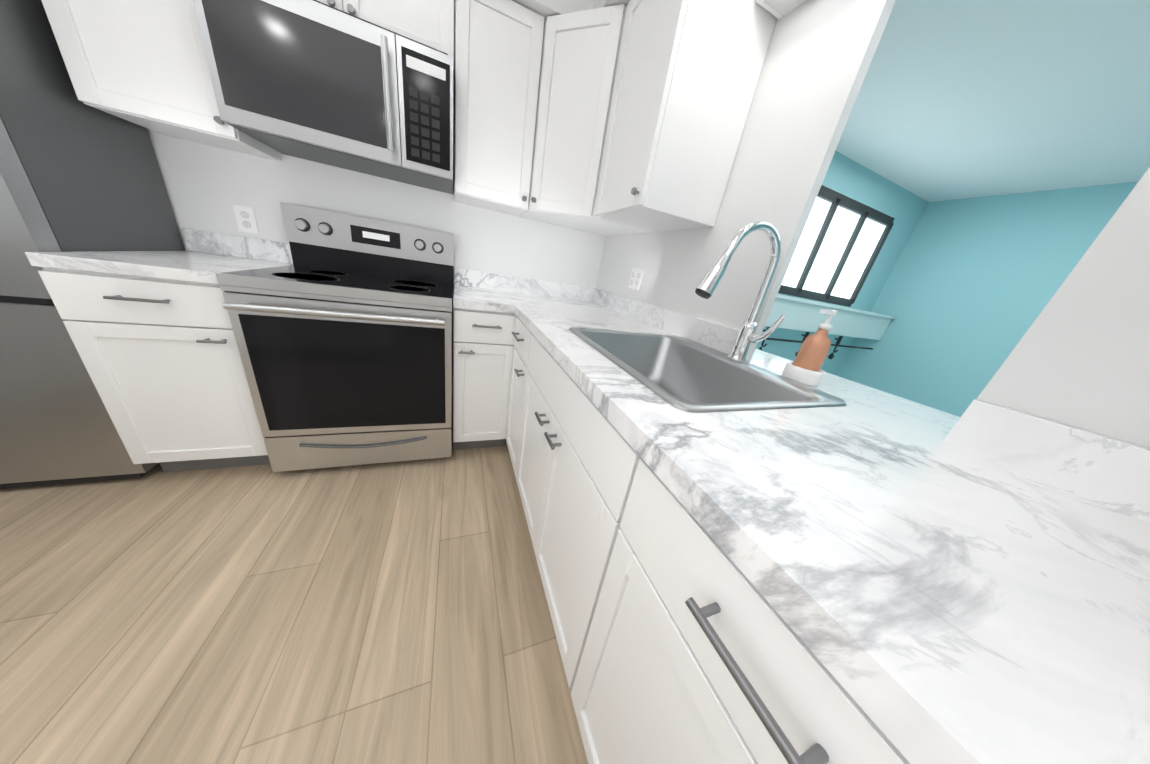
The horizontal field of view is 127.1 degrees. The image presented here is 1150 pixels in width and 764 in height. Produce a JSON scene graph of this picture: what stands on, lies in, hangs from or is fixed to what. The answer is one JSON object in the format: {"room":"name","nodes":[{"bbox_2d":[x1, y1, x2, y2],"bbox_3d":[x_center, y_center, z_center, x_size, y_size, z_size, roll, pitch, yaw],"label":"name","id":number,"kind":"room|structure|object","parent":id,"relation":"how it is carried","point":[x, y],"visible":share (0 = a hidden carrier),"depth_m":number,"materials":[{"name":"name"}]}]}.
{"room":"kitchen","nodes":[
{"label":"kitchen","id":0,"kind":"room"},
{"bbox_2d":[0,429,587,763],"bbox_3d":[-0.613,1.160,-0.033,3.175,0.060,4.920,0,23,-23],"label":"floor","id":1,"kind":"structure","parent":0,"point":[398,612],"depth_m":0.86,"materials":[{"name":"brown wood"}]},
{"bbox_2d":[0,0,184,488],"bbox_3d":[-2.157,-0.516,0.971,0.838,1.797,0.566,0,23,-23],"label":"fridge","id":2,"kind":"object","parent":1,"relation":"on","point":[76,175],"visible":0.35,"depth_m":0.99,"materials":[{"name":"silver metal"}]},
{"bbox_2d":[38,267,269,471],"bbox_3d":[-1.635,-0.072,1.362,0.418,0.864,0.655,0,23,-23],"label":"base cabinet","id":3,"kind":"object","parent":1,"relation":"on","point":[161,360],"visible":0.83,"depth_m":1.07,"materials":[{"name":"white paint"}]},
{"bbox_2d":[25,228,292,283],"bbox_3d":[-1.560,-0.540,1.190,0.418,0.140,0.628,0,23,-23],"label":"countertop","id":4,"kind":"structure","parent":3,"relation":"on","point":[206,256],"depth_m":1.10,"materials":[{"name":"stone"}]},
{"bbox_2d":[215,202,453,471],"bbox_3d":[-1.049,-0.202,1.494,0.754,1.190,0.702,0,23,-23],"label":"electric range","id":5,"kind":"object","parent":1,"relation":"on","point":[342,326],"visible":1,"depth_m":1.30,"materials":[{"name":"silver metal"}]},
{"bbox_2d":[453,308,516,449],"bbox_3d":[-0.596,-0.064,1.793,0.305,0.864,0.655,0,23,-23],"label":"base cabinet","id":6,"kind":"object","parent":1,"relation":"on","point":[483,345],"visible":0.94,"depth_m":1.51,"materials":[{"name":"white paint"}]},
{"bbox_2d":[506,317,531,476],"bbox_3d":[0.006,0.125,1.577,0.738,0.864,0.337,0,23,-23],"label":"base cabinet","id":7,"kind":"object","parent":1,"relation":"on","point":[522,333],"visible":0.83,"depth_m":1.41,"materials":[{"name":"white paint"}]},
{"bbox_2d":[516,334,641,687],"bbox_3d":[0.206,0.351,1.092,0.738,0.864,0.800,0,23,-23],"label":"base cabinet","id":8,"kind":"object","parent":1,"relation":"on","point":[579,457],"visible":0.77,"depth_m":0.76,"materials":[{"name":"white paint"}]},
{"bbox_2d":[453,268,1149,763],"bbox_3d":[0.507,0.098,0.481,1.338,0.140,3.783,0,23,-23],"label":"countertop","id":9,"kind":"structure","parent":8,"relation":"on","point":[971,584],"depth_m":0.32,"materials":[{"name":"stone"}]},
{"bbox_2d":[569,327,845,411],"bbox_3d":[0.330,0.014,0.955,0.567,0.204,0.668,0,23,-23],"label":"drop-in sink","id":10,"kind":"object","parent":9,"relation":"in","point":[685,374],"visible":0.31,"depth_m":1.02,"materials":[{"name":"grey metal"}]},
{"bbox_2d":[695,220,785,362],"bbox_3d":[0.506,-0.259,0.865,0.295,0.417,0.122,0,23,-23],"label":"gooseneck faucet","id":11,"kind":"object","parent":9,"relation":"on","point":[706,287],"visible":1,"depth_m":0.87,"materials":[{"name":"silver metal"}]},
{"bbox_2d":[782,309,837,385],"bbox_3d":[0.734,-0.108,0.873,0.100,0.222,0.100,0,23,-23],"label":"soap dispenser bottle","id":12,"kind":"object","parent":9,"relation":"on","point":[804,367],"visible":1,"depth_m":0.86,"materials":[{"name":"brown plastic"}]},
{"bbox_2d":[571,459,909,763],"bbox_3d":[0.434,0.610,0.538,0.738,0.864,0.500,0,23,-23],"label":"base cabinet","id":13,"kind":"object","parent":1,"relation":"on","point":[696,650],"visible":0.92,"depth_m":0.36,"materials":[{"name":"white paint"}]},
{"bbox_2d":[147,101,604,288],"bbox_3d":[-1.256,-0.948,1.556,3.175,2.450,0.100,0,23,-23],"label":"wall","id":14,"kind":"structure","parent":0,"point":[207,186],"depth_m":1.51,"materials":[{"name":"white paint"}]},
{"bbox_2d":[41,0,281,161],"bbox_3d":[-1.467,-1.334,1.016,0.385,0.750,0.360,0,23,-23],"label":"upper cabinet","id":15,"kind":"object","parent":14,"relation":"attached to","point":[143,63],"visible":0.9,"depth_m":0.97,"materials":[{"name":"white paint"}]},
{"bbox_2d":[232,204,258,233],"bbox_3d":[-1.621,-0.800,1.409,0.072,0.115,0.008,0,23,-23],"label":"outlet","id":16,"kind":"object","parent":14,"relation":"attached to","point":[246,219],"visible":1,"depth_m":1.41,"materials":[{"name":"white plastic"}]},
{"bbox_2d":[317,0,454,100],"bbox_3d":[-0.898,-1.541,1.153,0.762,0.290,0.360,0,23,-23],"label":"upper cabinet","id":17,"kind":"object","parent":14,"relation":"attached to","point":[430,23],"visible":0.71,"depth_m":1.14,"materials":[{"name":"white paint"}]},
{"bbox_2d":[193,0,453,194],"bbox_3d":[-0.933,-1.188,1.234,0.754,0.424,0.478,0,23,-23],"label":"over-the-range microwave","id":18,"kind":"object","parent":17,"relation":"attached to","point":[316,81],"visible":1,"depth_m":1.07,"materials":[{"name":"silver metal"}]},
{"bbox_2d":[455,0,543,215],"bbox_3d":[-0.411,-1.326,1.454,0.365,0.750,0.360,0,23,-23],"label":"upper cabinet","id":19,"kind":"object","parent":14,"relation":"attached to","point":[498,47],"visible":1,"depth_m":1.32,"materials":[{"name":"white paint"}]},
{"bbox_2d":[518,4,651,235],"bbox_3d":[0.090,-1.275,1.543,0.630,0.750,0.600,0,23,-23],"label":"upper cabinet","id":20,"kind":"object","parent":14,"relation":"attached to","point":[580,53],"visible":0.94,"depth_m":1.32,"materials":[{"name":"white paint"}]},
{"bbox_2d":[512,0,592,20],"bbox_3d":[-1.177,-1.826,0.893,2.600,0.330,0.385,0,23,-23],"label":"ceiling soffit","id":21,"kind":"structure","parent":0,"point":[545,9],"depth_m":1.23,"materials":[{"name":"white paint"}]},
{"bbox_2d":[592,0,629,8],"bbox_3d":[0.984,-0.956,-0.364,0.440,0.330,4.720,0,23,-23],"label":"ceiling","id":22,"kind":"structure","parent":0,"point":[600,3],"depth_m":1.16,"materials":[{"name":"white paint"}]},
{"bbox_2d":[596,0,1149,448],"bbox_3d":[1.036,0.019,0.112,0.035,2.450,4.720,0,23,-23],"label":"wall","id":23,"kind":"structure","parent":0,"point":[1078,357],"depth_m":0.82,"materials":[{"name":"white paint"}]},
{"bbox_2d":[628,268,643,289],"bbox_3d":[0.358,-0.611,1.695,0.008,0.115,0.118,0,23,-23],"label":"outlet","id":24,"kind":"object","parent":23,"relation":"attached to","point":[635,279],"visible":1,"depth_m":1.69,"materials":[{"name":"white plastic"}]},
{"bbox_2d":[594,0,776,231],"bbox_3d":[0.380,-1.070,1.151,0.393,0.750,0.425,0,23,-23],"label":"upper cabinet","id":25,"kind":"object","parent":23,"relation":"attached to","point":[687,76],"visible":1,"depth_m":1.02,"materials":[{"name":"white paint"}]},
{"bbox_2d":[756,0,805,18],"bbox_3d":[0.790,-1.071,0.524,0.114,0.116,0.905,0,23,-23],"label":"ceiling","id":26,"kind":"structure","parent":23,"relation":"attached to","point":[778,9],"depth_m":0.90,"materials":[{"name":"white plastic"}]},
{"label":"outside","id":27,"kind":"structure","parent":0,"visible":0},
{"bbox_2d":[836,0,1149,201],"bbox_3d":[3.025,-1.214,0.638,4.025,0.060,4.600,0,23,-23],"label":"ceiling","id":28,"kind":"structure","parent":27,"point":[959,99],"depth_m":1.70,"materials":[{"name":"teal paint"}]},
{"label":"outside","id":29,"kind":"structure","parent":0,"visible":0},
{"bbox_2d":[756,151,931,374],"bbox_3d":[1.984,-0.954,2.981,3.900,2.450,0.100,0,23,-23],"label":"wall","id":30,"kind":"structure","parent":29,"point":[845,176],"depth_m":3.25,"materials":[{"name":"teal paint"}]},
{"bbox_2d":[758,294,895,358],"bbox_3d":[2.043,-0.738,2.864,3.905,0.906,0.308,0,23,-23],"label":"shelf ledge","id":31,"kind":"object","parent":30,"relation":"attached to","point":[802,314],"visible":0.38,"depth_m":3.04,"materials":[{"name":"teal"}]},
{"bbox_2d":[778,185,894,306],"bbox_3d":[2.413,-1.347,2.879,2.100,0.940,0.058,0,23,-23],"label":"window","id":32,"kind":"structure","parent":30,"relation":"in","point":[840,244],"depth_m":2.98,"materials":[{"name":"white glass"}]},
{"bbox_2d":[836,181,1138,416],"bbox_3d":[4.640,-0.048,1.847,0.100,2.450,4.600,0,23,-23],"label":"wall","id":33,"kind":"structure","parent":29,"point":[963,291],"depth_m":2.98,"materials":[{"name":"teal paint"}]}
]}

